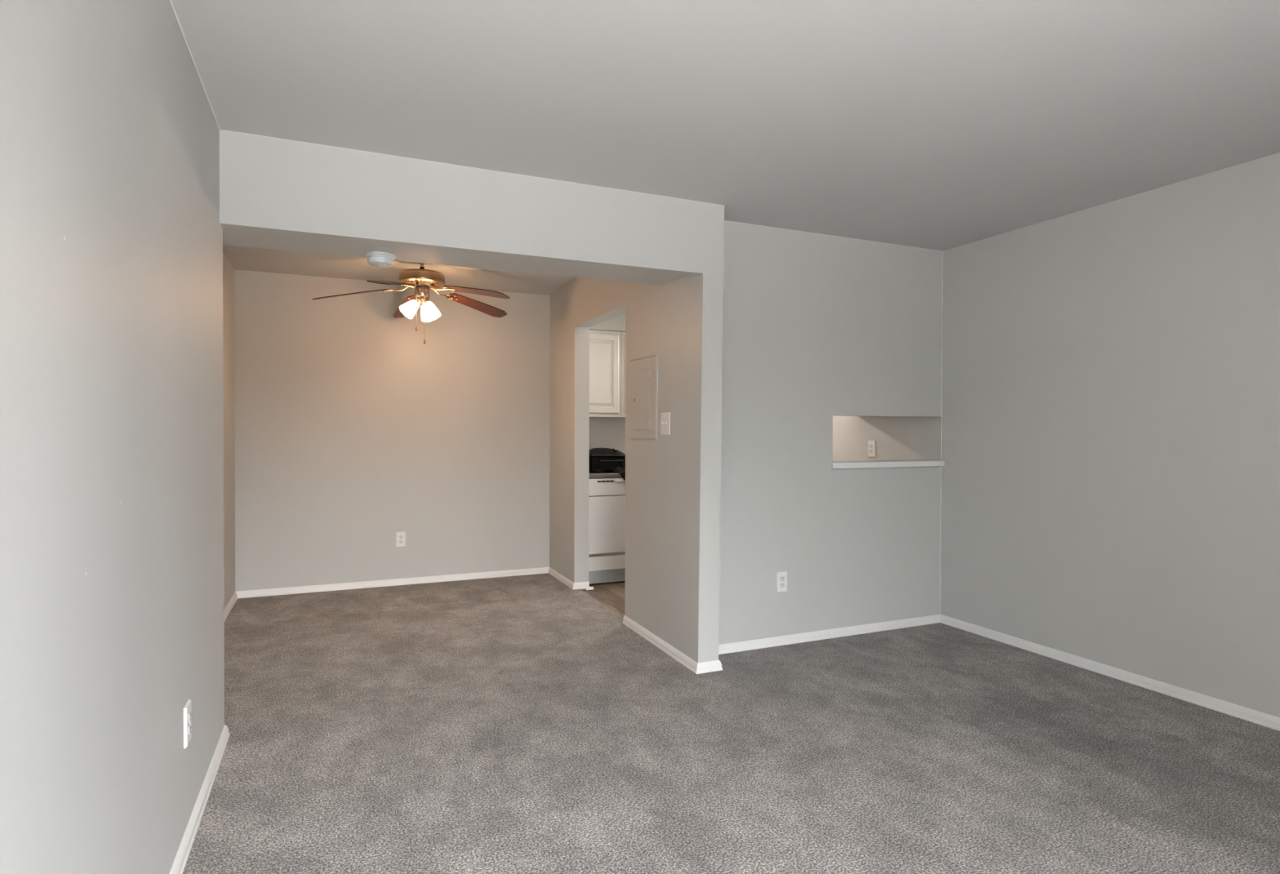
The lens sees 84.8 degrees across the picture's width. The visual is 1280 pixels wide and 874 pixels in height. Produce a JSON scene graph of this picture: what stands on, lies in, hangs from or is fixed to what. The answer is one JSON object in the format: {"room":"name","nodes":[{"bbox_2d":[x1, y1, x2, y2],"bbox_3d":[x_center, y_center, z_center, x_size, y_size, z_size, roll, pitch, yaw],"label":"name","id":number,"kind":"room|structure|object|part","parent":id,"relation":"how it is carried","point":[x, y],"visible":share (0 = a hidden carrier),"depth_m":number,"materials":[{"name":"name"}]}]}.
{"room":"empty living room","nodes":[
{"label":"empty living room","id":0,"kind":"room"},
{"bbox_2d":[0,0,224,873],"bbox_3d":[-1.018,0.054,0.824,0.384,2.490,4.252,0,1,-24],"label":"wall","id":1,"kind":"structure","parent":0,"point":[112,608],"depth_m":1.37,"materials":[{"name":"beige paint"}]},
{"bbox_2d":[183,699,191,749],"bbox_3d":[-1.367,0.867,2.123,0.012,0.122,0.074,0,1,-24],"label":"wall outlet","id":2,"kind":"object","parent":1,"relation":"attached to","point":[187,709],"visible":1,"depth_m":2.10,"materials":[{"name":"white plastic"}]},
{"bbox_2d":[188,724,191,735],"bbox_3d":[-1.364,0.887,2.125,0.003,0.025,0.033,0,1,-24],"label":"receptacle","id":3,"kind":"object","parent":2,"relation":"attached to","point":[189,725],"depth_m":2.12,"materials":[{"name":"grey plastic"}]},
{"bbox_2d":[188,711,191,722],"bbox_3d":[-1.364,0.848,2.124,0.003,0.025,0.033,0,1,-24],"label":"receptacle","id":4,"kind":"object","parent":2,"relation":"attached to","point":[189,713],"depth_m":2.12,"materials":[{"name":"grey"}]},
{"bbox_2d":[169,0,220,129],"bbox_3d":[-0.845,-1.189,0.906,0.004,0.004,4.050,0,1,-24],"label":"trim","id":5,"kind":"structure","parent":1,"relation":"attached to","point":[171,3],"depth_m":2.22,"materials":[{"name":"white paint"}]},
{"bbox_2d":[169,591,237,873],"bbox_3d":[-1.516,1.209,2.142,0.281,0.051,6.802,0,1,-24],"label":"baseboard","id":6,"kind":"structure","parent":1,"relation":"attached to","point":[181,858],"depth_m":2.31,"materials":[{"name":"white paint"}]},
{"bbox_2d":[222,252,235,608],"bbox_3d":[-2.525,0.019,3.950,0.120,2.490,2.684,0,1,-24],"label":"wall","id":7,"kind":"structure","parent":0,"point":[228,269],"depth_m":4.94,"materials":[{"name":"beige paint"}]},
{"bbox_2d":[234,269,625,591],"bbox_3d":[-1.042,0.001,6.125,4.577,2.490,0.120,0,1,-24],"label":"wall","id":8,"kind":"structure","parent":0,"point":[353,432],"depth_m":5.62,"materials":[{"name":"beige paint"}]},
{"bbox_2d":[235,567,549,598],"bbox_3d":[-1.900,1.173,5.690,2.413,0.051,0.017,0,1,-24],"label":"baseboard","id":9,"kind":"structure","parent":8,"relation":"attached to","point":[365,584],"depth_m":5.63,"materials":[{"name":"white paint"}]},
{"bbox_2d":[395,532,405,547],"bbox_3d":[-1.934,0.830,5.675,0.074,0.122,0.009,0,1,-24],"label":"wall outlet","id":10,"kind":"object","parent":8,"relation":"attached to","point":[400,536],"visible":1,"depth_m":5.67,"materials":[{"name":"white plastic"}]},
{"bbox_2d":[589,329,621,417],"bbox_3d":[-0.416,-0.546,6.145,0.425,0.743,0.328,0,1,-24],"label":"upper cabinet","id":11,"kind":"object","parent":8,"relation":"attached to","point":[605,346],"visible":0.62,"depth_m":6.02,"materials":[{"name":"white paint"}]},
{"bbox_2d":[612,331,625,417],"bbox_3d":[-0.028,-0.547,6.314,0.418,0.743,0.328,0,1,-24],"label":"upper cabinet","id":12,"kind":"object","parent":8,"relation":"attached to","point":[623,333],"visible":0.05,"depth_m":6.10,"materials":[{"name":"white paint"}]},
{"bbox_3d":[-0.050,-0.545,6.136,0.176,0.679,0.020,0,1,-24],"label":"door","id":13,"kind":"part","parent":12,"relation":"part of","materials":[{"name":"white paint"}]},
{"bbox_2d":[222,228,683,285],"bbox_3d":[-0.906,-1.046,3.401,2.413,0.340,0.406,0,1,-24],"label":"wall","id":14,"kind":"structure","parent":0,"point":[230,237],"depth_m":3.44,"materials":[{"name":"beige paint"}]},
{"bbox_2d":[364,251,395,267],"bbox_3d":[-1.252,-0.851,3.383,0.140,0.052,0.140,0,1,-24],"label":"smoke detector","id":15,"kind":"object","parent":14,"relation":"attached to","point":[376,259],"visible":1,"depth_m":3.34,"materials":[{"name":"white plastic"}]},
{"bbox_3d":[-1.252,-0.873,3.383,0.140,0.009,0.140,0,1,-24],"label":"plate","id":16,"kind":"part","parent":15,"relation":"part of","materials":[{"name":"white plastic"}]},
{"bbox_2d":[219,129,703,276],"bbox_3d":[-0.679,-1.030,3.234,2.167,0.368,0.082,0,1,-24],"label":"wall header","id":17,"kind":"structure","parent":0,"point":[268,184],"depth_m":3.11,"materials":[{"name":"beige paint"}]},
{"bbox_2d":[219,129,220,222],"bbox_3d":[-1.654,-1.028,2.763,0.003,0.368,0.003,0,1,-24],"label":"trim","id":18,"kind":"structure","parent":17,"relation":"attached to","point":[220,130],"depth_m":2.76,"materials":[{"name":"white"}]},
{"bbox_2d":[222,129,724,205],"bbox_3d":[-0.606,-1.212,3.218,2.289,0.002,0.002,0,1,-24],"label":"trim","id":19,"kind":"structure","parent":17,"relation":"attached to","point":[223,130],"depth_m":3.12,"materials":[{"name":"white paint"}]},
{"bbox_2d":[589,313,625,332],"bbox_3d":[0.214,-1.082,6.412,1.802,0.323,0.336,0,1,-24],"label":"wall","id":20,"kind":"structure","parent":0,"point":[617,323],"depth_m":6.04,"materials":[{"name":"beige paint"}]},
{"bbox_2d":[549,202,724,662],"bbox_3d":[-0.181,0.015,4.926,0.149,2.490,2.766,0,1,-24],"label":"wall partition","id":21,"kind":"structure","parent":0,"point":[673,482],"depth_m":4.04,"materials":[{"name":"beige paint"}]},
{"bbox_2d":[547,567,589,590],"bbox_3d":[-0.604,1.174,5.868,0.139,0.051,0.699,0,1,-24],"label":"baseboard","id":22,"kind":"structure","parent":21,"relation":"attached to","point":[581,585],"depth_m":5.65,"materials":[{"name":"white paint"}]},
{"bbox_2d":[585,586,593,590],"bbox_3d":[-0.399,1.201,5.565,0.062,0.020,0.022,0,1,-24],"label":"trim","id":23,"kind":"structure","parent":21,"relation":"attached to","point":[586,588],"depth_m":5.56,"materials":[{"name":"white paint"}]},
{"bbox_2d":[630,355,658,439],"bbox_3d":[0.019,-0.235,4.285,0.018,0.498,0.405,0,1,-24],"label":"breaker panel","id":24,"kind":"object","parent":21,"relation":"attached to","point":[643,371],"visible":1,"depth_m":4.25,"materials":[{"name":"paint"}]},
{"bbox_3d":[0.015,-0.227,4.290,0.009,0.365,0.228,0,1,-24],"label":"door","id":25,"kind":"part","parent":24,"relation":"part of","materials":[{"name":"paint"}]},
{"bbox_2d":[661,412,670,435],"bbox_3d":[0.141,-0.076,4.005,0.024,0.128,0.118,0,1,-24],"label":"light switch","id":26,"kind":"object","parent":21,"relation":"attached to","point":[665,417],"visible":1,"depth_m":4.00,"materials":[{"name":"white plastic"}]},
{"bbox_2d":[171,0,1279,295],"bbox_3d":[0.347,-1.258,2.933,4.577,0.100,7.056,0,1,-24],"label":"ceiling","id":27,"kind":"structure","parent":0,"point":[940,125],"depth_m":2.47,"materials":[{"name":"paint"}]},
{"bbox_2d":[312,262,510,343],"bbox_3d":[-1.525,-0.932,4.830,1.328,0.600,1.311,0,1,-24],"label":"ceiling fan","id":28,"kind":"object","parent":27,"relation":"hanging from","point":[422,280],"visible":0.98,"depth_m":4.76,"materials":[{"name":"brown wood"}]},
{"bbox_3d":[-1.930,-0.960,4.712,0.485,0.107,0.134,0,1,-12],"label":"blade","id":29,"kind":"part","parent":28,"relation":"part of","materials":[{"name":"brown wood"}]},
{"bbox_3d":[-1.539,-0.955,4.361,0.134,0.107,0.485,0,1,6],"label":"blade","id":30,"kind":"part","parent":28,"relation":"part of","materials":[{"name":"brown wood"}]},
{"bbox_3d":[-1.717,-0.964,5.193,0.134,0.107,0.485,0,1,-30],"label":"blade","id":31,"kind":"part","parent":28,"relation":"part of","materials":[{"name":"brown wood"}]},
{"bbox_3d":[-1.084,-0.957,4.625,0.485,0.107,0.134,0,1,24],"label":"blade","id":32,"kind":"part","parent":28,"relation":"part of","materials":[{"name":"brown wood"}]},
{"bbox_3d":[-1.194,-0.962,5.139,0.134,0.107,0.485,1,1,42],"label":"blade","id":33,"kind":"part","parent":28,"relation":"part of","materials":[{"name":"brown wood"}]},
{"bbox_2d":[182,573,1279,873],"bbox_3d":[0.340,1.252,2.959,4.337,0.040,6.816,0,1,-24],"label":"floor","id":34,"kind":"structure","parent":0,"point":[508,725],"depth_m":2.72,"materials":[{"name":"carpet"}]},
{"bbox_2d":[588,477,625,584],"bbox_3d":[-0.276,0.767,6.047,0.600,0.860,0.600,0,1,-24],"label":"dishwasher","id":35,"kind":"object","parent":34,"relation":"on","point":[606,519],"visible":0.38,"depth_m":5.75,"materials":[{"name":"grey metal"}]},
{"bbox_3d":[-0.173,1.034,5.814,0.600,0.114,0.036,0,1,-24],"label":"panel","id":36,"kind":"part","parent":35,"relation":"part of","materials":[{"name":"white metal"}]},
{"bbox_3d":[-0.175,0.970,5.817,0.600,0.030,0.028,0,1,-24],"label":"door trim","id":37,"kind":"part","parent":35,"relation":"part of","materials":[{"name":"silver metal"}]},
{"bbox_3d":[-0.172,0.718,5.809,0.600,0.470,0.040,0,1,-24],"label":"door panel","id":38,"kind":"part","parent":35,"relation":"part of","materials":[{"name":"white metal"}]},
{"bbox_3d":[-0.170,0.409,5.803,0.600,0.140,0.045,0,1,-24],"label":"control panel","id":39,"kind":"part","parent":35,"relation":"part of","materials":[{"name":"white plastic"}]},
{"bbox_2d":[622,614,1279,731],"bbox_3d":[1.784,1.213,2.633,1.949,0.051,5.066,0,1,-24],"label":"baseboard","id":40,"kind":"structure","parent":34,"relation":"on","point":[1260,718],"depth_m":3.95,"materials":[{"name":"white paint"}]},
{"bbox_3d":[0.532,0.769,6.423,1.170,0.876,0.603,0,1,-24],"label":"base cabinet","id":41,"kind":"object","parent":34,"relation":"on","visible":0},
{"bbox_2d":[589,472,622,478],"bbox_3d":[0.266,0.270,6.297,1.802,0.124,0.616,0,1,-24],"label":"countertop","id":42,"kind":"structure","parent":41,"relation":"on","point":[592,475],"depth_m":5.73,"materials":[{"name":"laminate"}]},
{"bbox_2d":[589,448,625,480],"bbox_3d":[-0.262,0.249,5.895,0.387,0.318,0.347,0,1,-24],"label":"toaster oven","id":43,"kind":"object","parent":42,"relation":"on","point":[601,460],"visible":0.85,"depth_m":5.79,"materials":[{"name":"black metal"}]},
{"bbox_3d":[-0.451,0.223,5.867,0.018,0.137,0.200,0,1,-24],"label":"panel","id":44,"kind":"part","parent":43,"relation":"part of","materials":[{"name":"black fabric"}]},
{"bbox_3d":[-0.301,0.122,5.926,0.314,0.064,0.256,0,1,-24],"label":"lid","id":45,"kind":"part","parent":43,"relation":"part of","materials":[{"name":"black metal"}]},
{"bbox_2d":[718,221,942,644],"bbox_3d":[1.119,0.025,4.302,1.832,2.490,0.120,0,1,-24],"label":"wall","id":46,"kind":"structure","parent":0,"point":[817,328],"depth_m":4.22,"materials":[{"name":"beige paint"}]},
{"bbox_2d":[776,571,787,592],"bbox_3d":[0.835,0.851,4.117,0.074,0.122,0.009,0,1,-24],"label":"wall outlet","id":47,"kind":"object","parent":46,"relation":"attached to","point":[782,576],"visible":1,"depth_m":4.11,"materials":[{"name":"white plastic"}]},
{"bbox_2d":[724,220,942,251],"bbox_3d":[1.161,-1.217,4.239,1.802,0.004,0.004,0,1,-24],"label":"trim","id":48,"kind":"structure","parent":46,"relation":"attached to","point":[724,220],"depth_m":4.23,"materials":[{"name":"white paint"}]},
{"bbox_2d":[831,459,944,469],"bbox_3d":[1.549,0.172,4.486,0.898,0.038,0.170,0,1,-24],"label":"trim","id":49,"kind":"structure","parent":46,"relation":"attached to","point":[907,463],"depth_m":4.41,"materials":[{"name":"white paint"}]},
{"bbox_2d":[939,257,942,614],"bbox_3d":[1.982,-0.026,4.610,0.004,2.389,0.004,0,1,-24],"label":"trim","id":50,"kind":"structure","parent":46,"relation":"attached to","point":[942,258],"depth_m":4.61,"materials":[{"name":"white paint"}]},
{"bbox_2d":[832,152,1279,718],"bbox_3d":[2.410,0.034,3.782,0.120,2.490,6.936,0,1,-24],"label":"wall","id":51,"kind":"structure","parent":0,"point":[1110,473],"depth_m":3.54,"materials":[{"name":"beige paint"}]},
{"bbox_2d":[868,440,875,457],"bbox_3d":[1.719,0.089,5.205,0.011,0.122,0.074,0,1,-24],"label":"wall outlet","id":52,"kind":"object","parent":51,"relation":"attached to","point":[872,444],"visible":1,"depth_m":5.20,"materials":[{"name":"white plastic"}]}
]}

